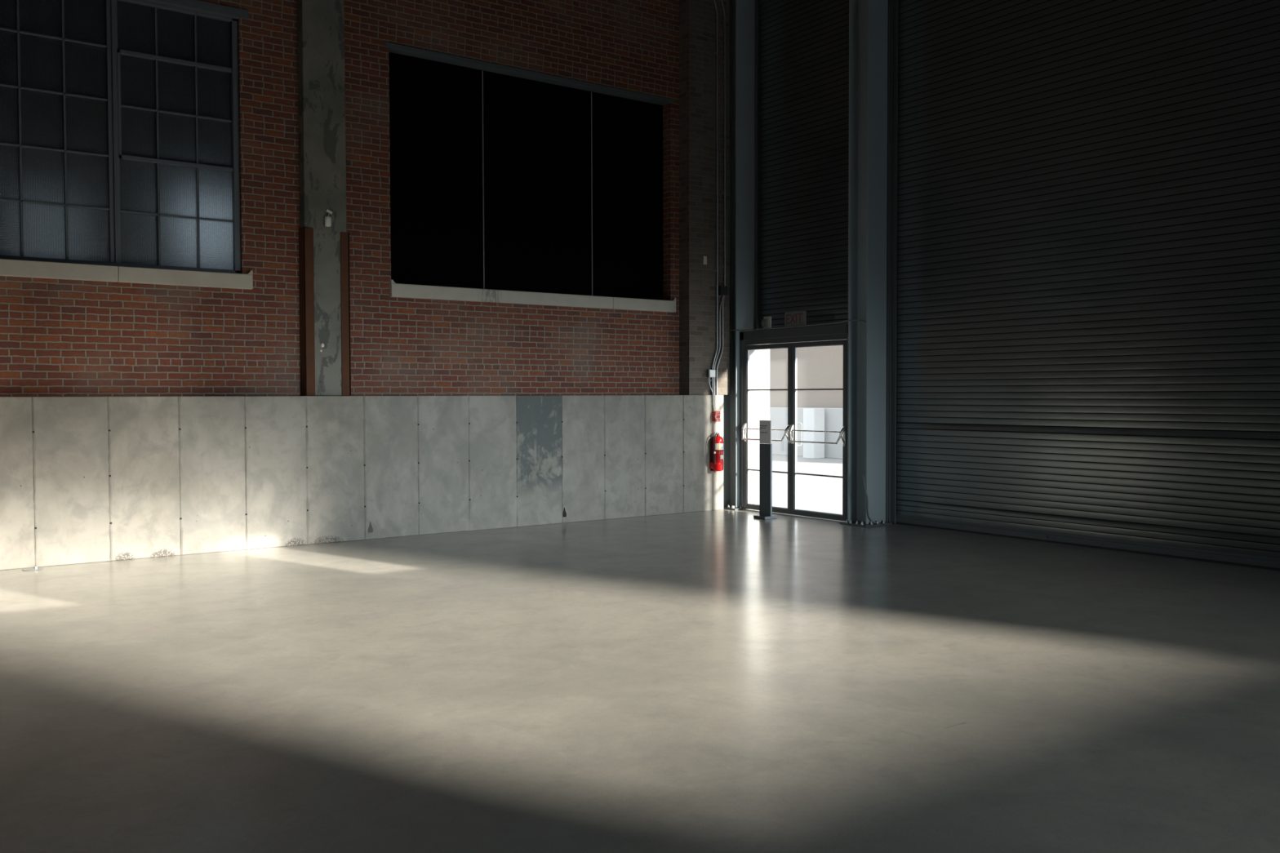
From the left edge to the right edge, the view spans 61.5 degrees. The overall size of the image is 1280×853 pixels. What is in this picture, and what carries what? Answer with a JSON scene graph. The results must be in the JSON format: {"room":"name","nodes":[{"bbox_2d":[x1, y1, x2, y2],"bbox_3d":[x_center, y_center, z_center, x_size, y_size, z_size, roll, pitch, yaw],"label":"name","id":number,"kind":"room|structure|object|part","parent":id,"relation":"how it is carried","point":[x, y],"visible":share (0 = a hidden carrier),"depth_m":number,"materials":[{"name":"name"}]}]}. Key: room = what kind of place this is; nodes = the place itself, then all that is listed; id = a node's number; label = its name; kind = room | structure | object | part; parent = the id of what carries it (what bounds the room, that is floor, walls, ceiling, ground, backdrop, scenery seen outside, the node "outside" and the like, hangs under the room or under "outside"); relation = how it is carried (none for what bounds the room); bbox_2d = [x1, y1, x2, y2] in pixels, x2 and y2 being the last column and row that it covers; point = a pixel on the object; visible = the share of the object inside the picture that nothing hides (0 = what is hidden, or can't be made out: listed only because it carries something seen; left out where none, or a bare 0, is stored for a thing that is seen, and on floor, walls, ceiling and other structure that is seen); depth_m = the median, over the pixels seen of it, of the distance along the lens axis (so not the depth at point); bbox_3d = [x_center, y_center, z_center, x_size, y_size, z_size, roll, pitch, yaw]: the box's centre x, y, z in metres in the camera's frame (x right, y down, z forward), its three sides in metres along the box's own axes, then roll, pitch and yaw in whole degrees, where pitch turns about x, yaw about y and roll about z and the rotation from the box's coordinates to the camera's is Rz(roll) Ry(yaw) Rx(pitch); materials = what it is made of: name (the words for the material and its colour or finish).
{"room":"empty warehouse","nodes":[
{"label":"empty warehouse","id":0,"kind":"room"},
{"bbox_2d":[0,0,679,396],"bbox_3d":[-6.722,-4.418,9.668,19.900,8.500,0.350,-1,2,-36],"label":"wall","id":1,"kind":"structure","parent":0,"point":[59,337],"depth_m":12.15,"materials":[{"name":"red brick"}]},
{"bbox_2d":[0,0,253,289],"bbox_3d":[-5.707,-2.883,10.294,3.820,2.930,0.235,-1,2,-36],"label":"window","id":2,"kind":"structure","parent":1,"relation":"in","point":[119,119],"depth_m":10.70,"materials":[{"name":"metal"}]},
{"bbox_3d":[-5.704,-1.516,10.334,3.820,0.195,0.235,-1,2,-36],"label":"stone sill","id":3,"kind":"part","parent":2,"relation":"part of","materials":[{"name":"beige stone"}]},
{"bbox_3d":[-4.750,-3.222,11.042,1.130,1.080,0.072,-1,2,-36],"label":"ventilator sash","id":4,"kind":"part","parent":2,"relation":"part of","materials":[{"name":"metal"}]},
{"bbox_2d":[385,41,675,312],"bbox_3d":[-1.243,-2.968,13.532,4.150,2.890,0.245,-1,2,-36],"label":"window","id":5,"kind":"structure","parent":1,"relation":"in","point":[396,290],"depth_m":13.31,"materials":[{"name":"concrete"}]},
{"bbox_2d":[481,71,484,288],"bbox_3d":[-1.917,-3.010,13.154,0.012,2.660,0.012,-1,2,-36],"label":"strip","id":6,"kind":"object","parent":5,"relation":"attached to","point":[482,71],"visible":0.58,"depth_m":13.15,"materials":[{"name":"grey metal"}]},
{"bbox_3d":[-1.237,-1.621,13.567,4.110,0.195,0.235,-1,2,-36],"label":"stone sill","id":7,"kind":"part","parent":5,"relation":"part of","materials":[{"name":"beige stone"}]},
{"bbox_2d":[591,92,592,295],"bbox_3d":[-0.630,-3.040,14.086,0.012,2.660,0.012,-1,2,-36],"label":"strip","id":8,"kind":"object","parent":5,"relation":"attached to","point":[591,92],"visible":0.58,"depth_m":14.08,"materials":[{"name":"grey metal"}]},
{"bbox_2d":[0,0,729,570],"bbox_3d":[-6.710,-3.658,9.335,19.500,10.000,0.278,-1,2,-36],"label":"wall","id":9,"kind":"structure","parent":0,"point":[83,479],"depth_m":12.08,"materials":[{"name":"concrete"}]},
{"bbox_2d":[297,0,351,395],"bbox_3d":[-3.468,-4.536,11.706,0.505,8.398,0.202,-1,2,-36],"label":"concrete pillar","id":10,"kind":"structure","parent":9,"relation":"on","point":[323,251],"depth_m":11.69,"materials":[{"name":"concrete"}]},
{"bbox_2d":[324,208,332,226],"bbox_3d":[-3.387,-2.269,11.690,0.072,0.192,0.104,0,2,1],"label":"detector","id":11,"kind":"object","parent":10,"relation":"attached to","point":[327,219],"visible":1,"depth_m":11.65,"materials":[{"name":"white plastic"}]},
{"bbox_2d":[703,256,706,264],"bbox_3d":[0.893,-2.280,14.748,0.060,0.115,0.011,-1,2,-36],"label":"blank plate","id":12,"kind":"object","parent":9,"relation":"attached to","point":[704,257],"visible":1,"depth_m":14.74,"materials":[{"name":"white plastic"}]},
{"bbox_2d":[708,377,714,411],"bbox_3d":[0.986,-0.441,14.817,0.101,0.472,0.031,-1,2,-36],"label":"pipe","id":13,"kind":"object","parent":9,"relation":"attached to","point":[713,402],"visible":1,"depth_m":14.82,"materials":[{"name":"metal"}]},
{"bbox_2d":[707,368,715,377],"bbox_3d":[0.986,-0.731,14.795,0.107,0.110,0.049,-1,2,-36],"label":"junction box","id":14,"kind":"object","parent":9,"relation":"attached to","point":[711,373],"visible":1,"depth_m":14.77,"materials":[{"name":"metal"}]},
{"bbox_2d":[710,0,718,395],"bbox_3d":[1.012,-3.263,14.790,0.172,5.652,0.033,-1,2,-36],"label":"conduit pipe","id":15,"kind":"object","parent":9,"relation":"attached to","point":[714,2],"visible":1,"depth_m":14.81,"materials":[{"name":"metal"}]},
{"bbox_2d":[711,411,720,421],"bbox_3d":[1.052,-0.139,14.843,0.090,0.140,0.080,-1,2,-36],"label":"alarm pull station","id":16,"kind":"object","parent":9,"relation":"attached to","point":[716,416],"visible":1,"depth_m":14.82,"materials":[{"name":"red plastic"}]},
{"bbox_2d":[709,431,724,471],"bbox_3d":[1.065,0.339,14.805,0.177,0.557,0.178,-1,2,-36],"label":"fire extinguisher","id":17,"kind":"object","parent":9,"relation":"attached to","point":[717,464],"visible":1,"depth_m":14.74,"materials":[{"name":"red metal"}]},
{"bbox_2d":[713,295,724,395],"bbox_3d":[1.093,-1.133,14.905,0.183,1.387,0.023,-1,2,-36],"label":"conduit pipe","id":18,"kind":"object","parent":9,"relation":"attached to","point":[722,300],"visible":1,"depth_m":14.90,"materials":[{"name":"metal"}]},
{"bbox_2d":[715,295,724,395],"bbox_3d":[1.111,-1.133,14.920,0.182,1.387,0.033,-1,2,-36],"label":"conduit pipe","id":19,"kind":"object","parent":9,"relation":"attached to","point":[722,304],"visible":1,"depth_m":14.93,"materials":[{"name":"metal"}]},
{"bbox_2d":[718,285,728,295],"bbox_3d":[1.154,-1.886,14.918,0.127,0.125,0.059,-1,2,-36],"label":"junction box","id":20,"kind":"object","parent":9,"relation":"attached to","point":[722,290],"visible":1,"depth_m":14.89,"materials":[{"name":"metal"}]},
{"bbox_2d":[720,0,725,285],"bbox_3d":[1.124,-4.019,14.850,0.164,4.144,0.033,-1,2,-36],"label":"conduit pipe","id":21,"kind":"object","parent":9,"relation":"attached to","point":[722,2],"visible":1,"depth_m":14.88,"materials":[{"name":"metal"}]},
{"bbox_2d":[0,506,1279,852],"bbox_3d":[-1.834,1.613,3.154,20.550,0.200,16.900,-1,2,-36],"label":"floor","id":22,"kind":"structure","parent":0,"point":[722,681],"depth_m":5.70,"materials":[{"name":"concrete"}]},
{"bbox_2d":[22,566,43,570],"bbox_3d":[-5.622,1.313,9.955,0.176,0.022,0.176,-1,2,-36],"label":"cover plate","id":23,"kind":"object","parent":22,"relation":"on","point":[35,568],"visible":1,"depth_m":9.93,"materials":[{"name":"metal"}]},
{"bbox_2d":[723,0,755,510],"bbox_3d":[1.368,-3.844,15.082,0.470,10.000,0.430,-1,2,-36],"label":"steel column","id":24,"kind":"structure","parent":22,"relation":"on","point":[741,11],"depth_m":15.03,"materials":[{"name":"grey metal"}]},
{"bbox_3d":[1.380,1.143,15.227,0.470,0.022,0.430,-1,2,-36],"label":"plate","id":25,"kind":"part","parent":24,"relation":"part of","materials":[{"name":"grey paint"}]},
{"bbox_2d":[753,420,777,519],"bbox_3d":[1.622,0.555,13.922,0.215,1.268,0.222,-1,2,-36],"label":"sign stand","id":26,"kind":"object","parent":22,"relation":"on","point":[765,426],"visible":1,"depth_m":13.90,"materials":[{"name":"metal"}]},
{"bbox_3d":[1.623,1.171,13.941,0.215,0.034,0.220,-1,2,-36],"label":"plate","id":27,"kind":"part","parent":26,"relation":"part of","materials":[{"name":"black metal"}]},
{"bbox_3d":[1.626,0.689,13.929,0.024,0.932,0.210,-1,2,-36],"label":"post","id":28,"kind":"part","parent":26,"relation":"part of","materials":[{"name":"black metal"}]},
{"bbox_2d":[840,0,892,527],"bbox_3d":[2.779,-3.791,13.135,0.470,10.000,0.430,-1,2,-36],"label":"steel column","id":29,"kind":"structure","parent":22,"relation":"on","point":[868,19],"depth_m":13.16,"materials":[{"name":"grey metal"}]},
{"bbox_3d":[2.791,1.196,13.280,0.470,0.022,0.430,-1,2,-36],"label":"plate","id":30,"kind":"part","parent":29,"relation":"part of","materials":[{"name":"grey paint"}]},
{"bbox_2d":[862,475,876,523],"bbox_3d":[2.796,0.887,13.070,0.177,0.598,0.072,0,2,-5],"label":"loose cable","id":31,"kind":"object","parent":29,"relation":"hanging from","point":[863,475],"visible":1,"depth_m":13.04,"materials":[{"name":"black rubber"}]},
{"bbox_2d":[896,524,1279,571],"bbox_3d":[5.922,1.307,9.456,0.035,0.008,9.380,-1,2,-36],"label":"floor track","id":32,"kind":"object","parent":22,"relation":"on","point":[896,524],"visible":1,"depth_m":11.05,"materials":[{"name":"grey metal"}]},
{"bbox_2d":[757,0,888,471],"bbox_3d":[6.329,-3.676,8.904,0.385,10.000,16.270,-1,2,-36],"label":"wall","id":33,"kind":"structure","parent":0,"point":[758,4],"depth_m":15.06,"materials":[{"name":"grey metal"}]},
{"bbox_2d":[739,324,848,522],"bbox_3d":[2.164,-0.061,14.286,0.598,2.480,2.080,-1,2,-36],"label":"door","id":34,"kind":"structure","parent":33,"relation":"in","point":[755,346],"depth_m":14.41,"materials":[{"name":"grey paint"}]},
{"bbox_3d":[1.682,0.092,14.546,0.113,0.250,0.918,-1,2,-36],"label":"bar arm","id":35,"kind":"part","parent":34,"relation":"part of","materials":[{"name":"metal"}]},
{"bbox_2d":[761,315,771,329],"bbox_3d":[1.720,-1.401,14.619,0.055,0.189,0.140,-1,2,-36],"label":"emergency light","id":36,"kind":"object","parent":34,"relation":"on","point":[766,321],"depth_m":14.61,"materials":[{"name":"white plastic"}]},
{"bbox_2d":[784,310,806,328],"bbox_3d":[2.048,-1.408,14.177,0.052,0.222,0.360,-1,2,-36],"label":"exit sign","id":37,"kind":"object","parent":34,"relation":"on","point":[793,318],"visible":0.97,"depth_m":14.14,"materials":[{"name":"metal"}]},
{"bbox_2d":[728,319,866,331],"bbox_3d":[2.010,-1.176,14.127,0.176,0.320,2.638,-1,2,-36],"label":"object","id":38,"kind":"object","parent":34,"relation":"attached to","point":[855,319],"visible":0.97,"depth_m":13.90,"materials":[{"name":"black metal"}]},
{"bbox_3d":[2.095,0.104,14.197,0.094,0.317,0.021,0,2,-3],"label":"pull handle","id":39,"kind":"part","parent":34,"relation":"part of","materials":[{"name":"metal"}]},
{"bbox_3d":[2.245,0.114,13.768,0.113,0.250,0.972,-1,2,-36],"label":"bar arm","id":40,"kind":"part","parent":34,"relation":"part of","materials":[{"name":"metal"}]},
{"bbox_2d":[754,0,848,330],"bbox_3d":[2.252,-4.362,14.229,0.092,6.120,2.085,-1,2,-36],"label":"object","id":41,"kind":"object","parent":33,"relation":"attached to","point":[804,44],"visible":0.67,"depth_m":14.40,"materials":[{"name":"metal"}]},
{"bbox_3d":[2.218,-4.361,14.207,0.010,6.120,2.080,-1,2,-36],"label":"guide rail","id":42,"kind":"part","parent":41,"relation":"part of","materials":[{"name":"grey metal"}]},
{"bbox_2d":[885,0,1279,570],"bbox_3d":[5.867,-2.989,9.385,0.155,8.600,9.520,-1,2,-36],"label":"roller shutter","id":43,"kind":"object","parent":33,"relation":"attached to","point":[1083,225],"visible":0.98,"depth_m":11.18,"materials":[{"name":"metal"}]},
{"bbox_3d":[3.093,-3.094,13.213,0.128,8.600,0.104,0,2,2],"label":"guide rail","id":44,"kind":"part","parent":43,"relation":"part of","materials":[{"name":"grey metal"}]},
{"label":"outside","id":45,"kind":"structure","parent":0,"visible":0},
{"bbox_2d":[772,454,842,514],"bbox_3d":[17.980,0.906,27.186,39.750,0.220,80.000,-1,2,-36],"label":"yard","id":46,"kind":"structure","parent":45,"point":[814,493],"depth_m":19.54,"materials":[{"name":"concrete"}]},
{"bbox_2d":[769,345,843,408],"bbox_3d":[6.922,-2.782,30.190,6.000,7.030,14.000,-1,2,-36],"label":"building","id":47,"kind":"structure","parent":46,"relation":"on","point":[822,366],"depth_m":28.41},
{"bbox_2d":[769,407,843,458],"bbox_3d":[4.064,0.136,28.817,0.250,1.290,13.000,-1,2,-36],"label":"parapet","id":48,"kind":"object","parent":46,"relation":"on","point":[833,417],"visible":0.02,"depth_m":28.34,"materials":[{"name":"white concrete"}]},
{"bbox_2d":[803,408,824,458],"bbox_3d":[4.453,0.176,27.556,0.400,1.280,0.400,-1,2,-36],"label":"pier","id":49,"kind":"structure","parent":46,"relation":"on","point":[813,418],"depth_m":27.41,"materials":[{"name":"white concrete"}]}
]}

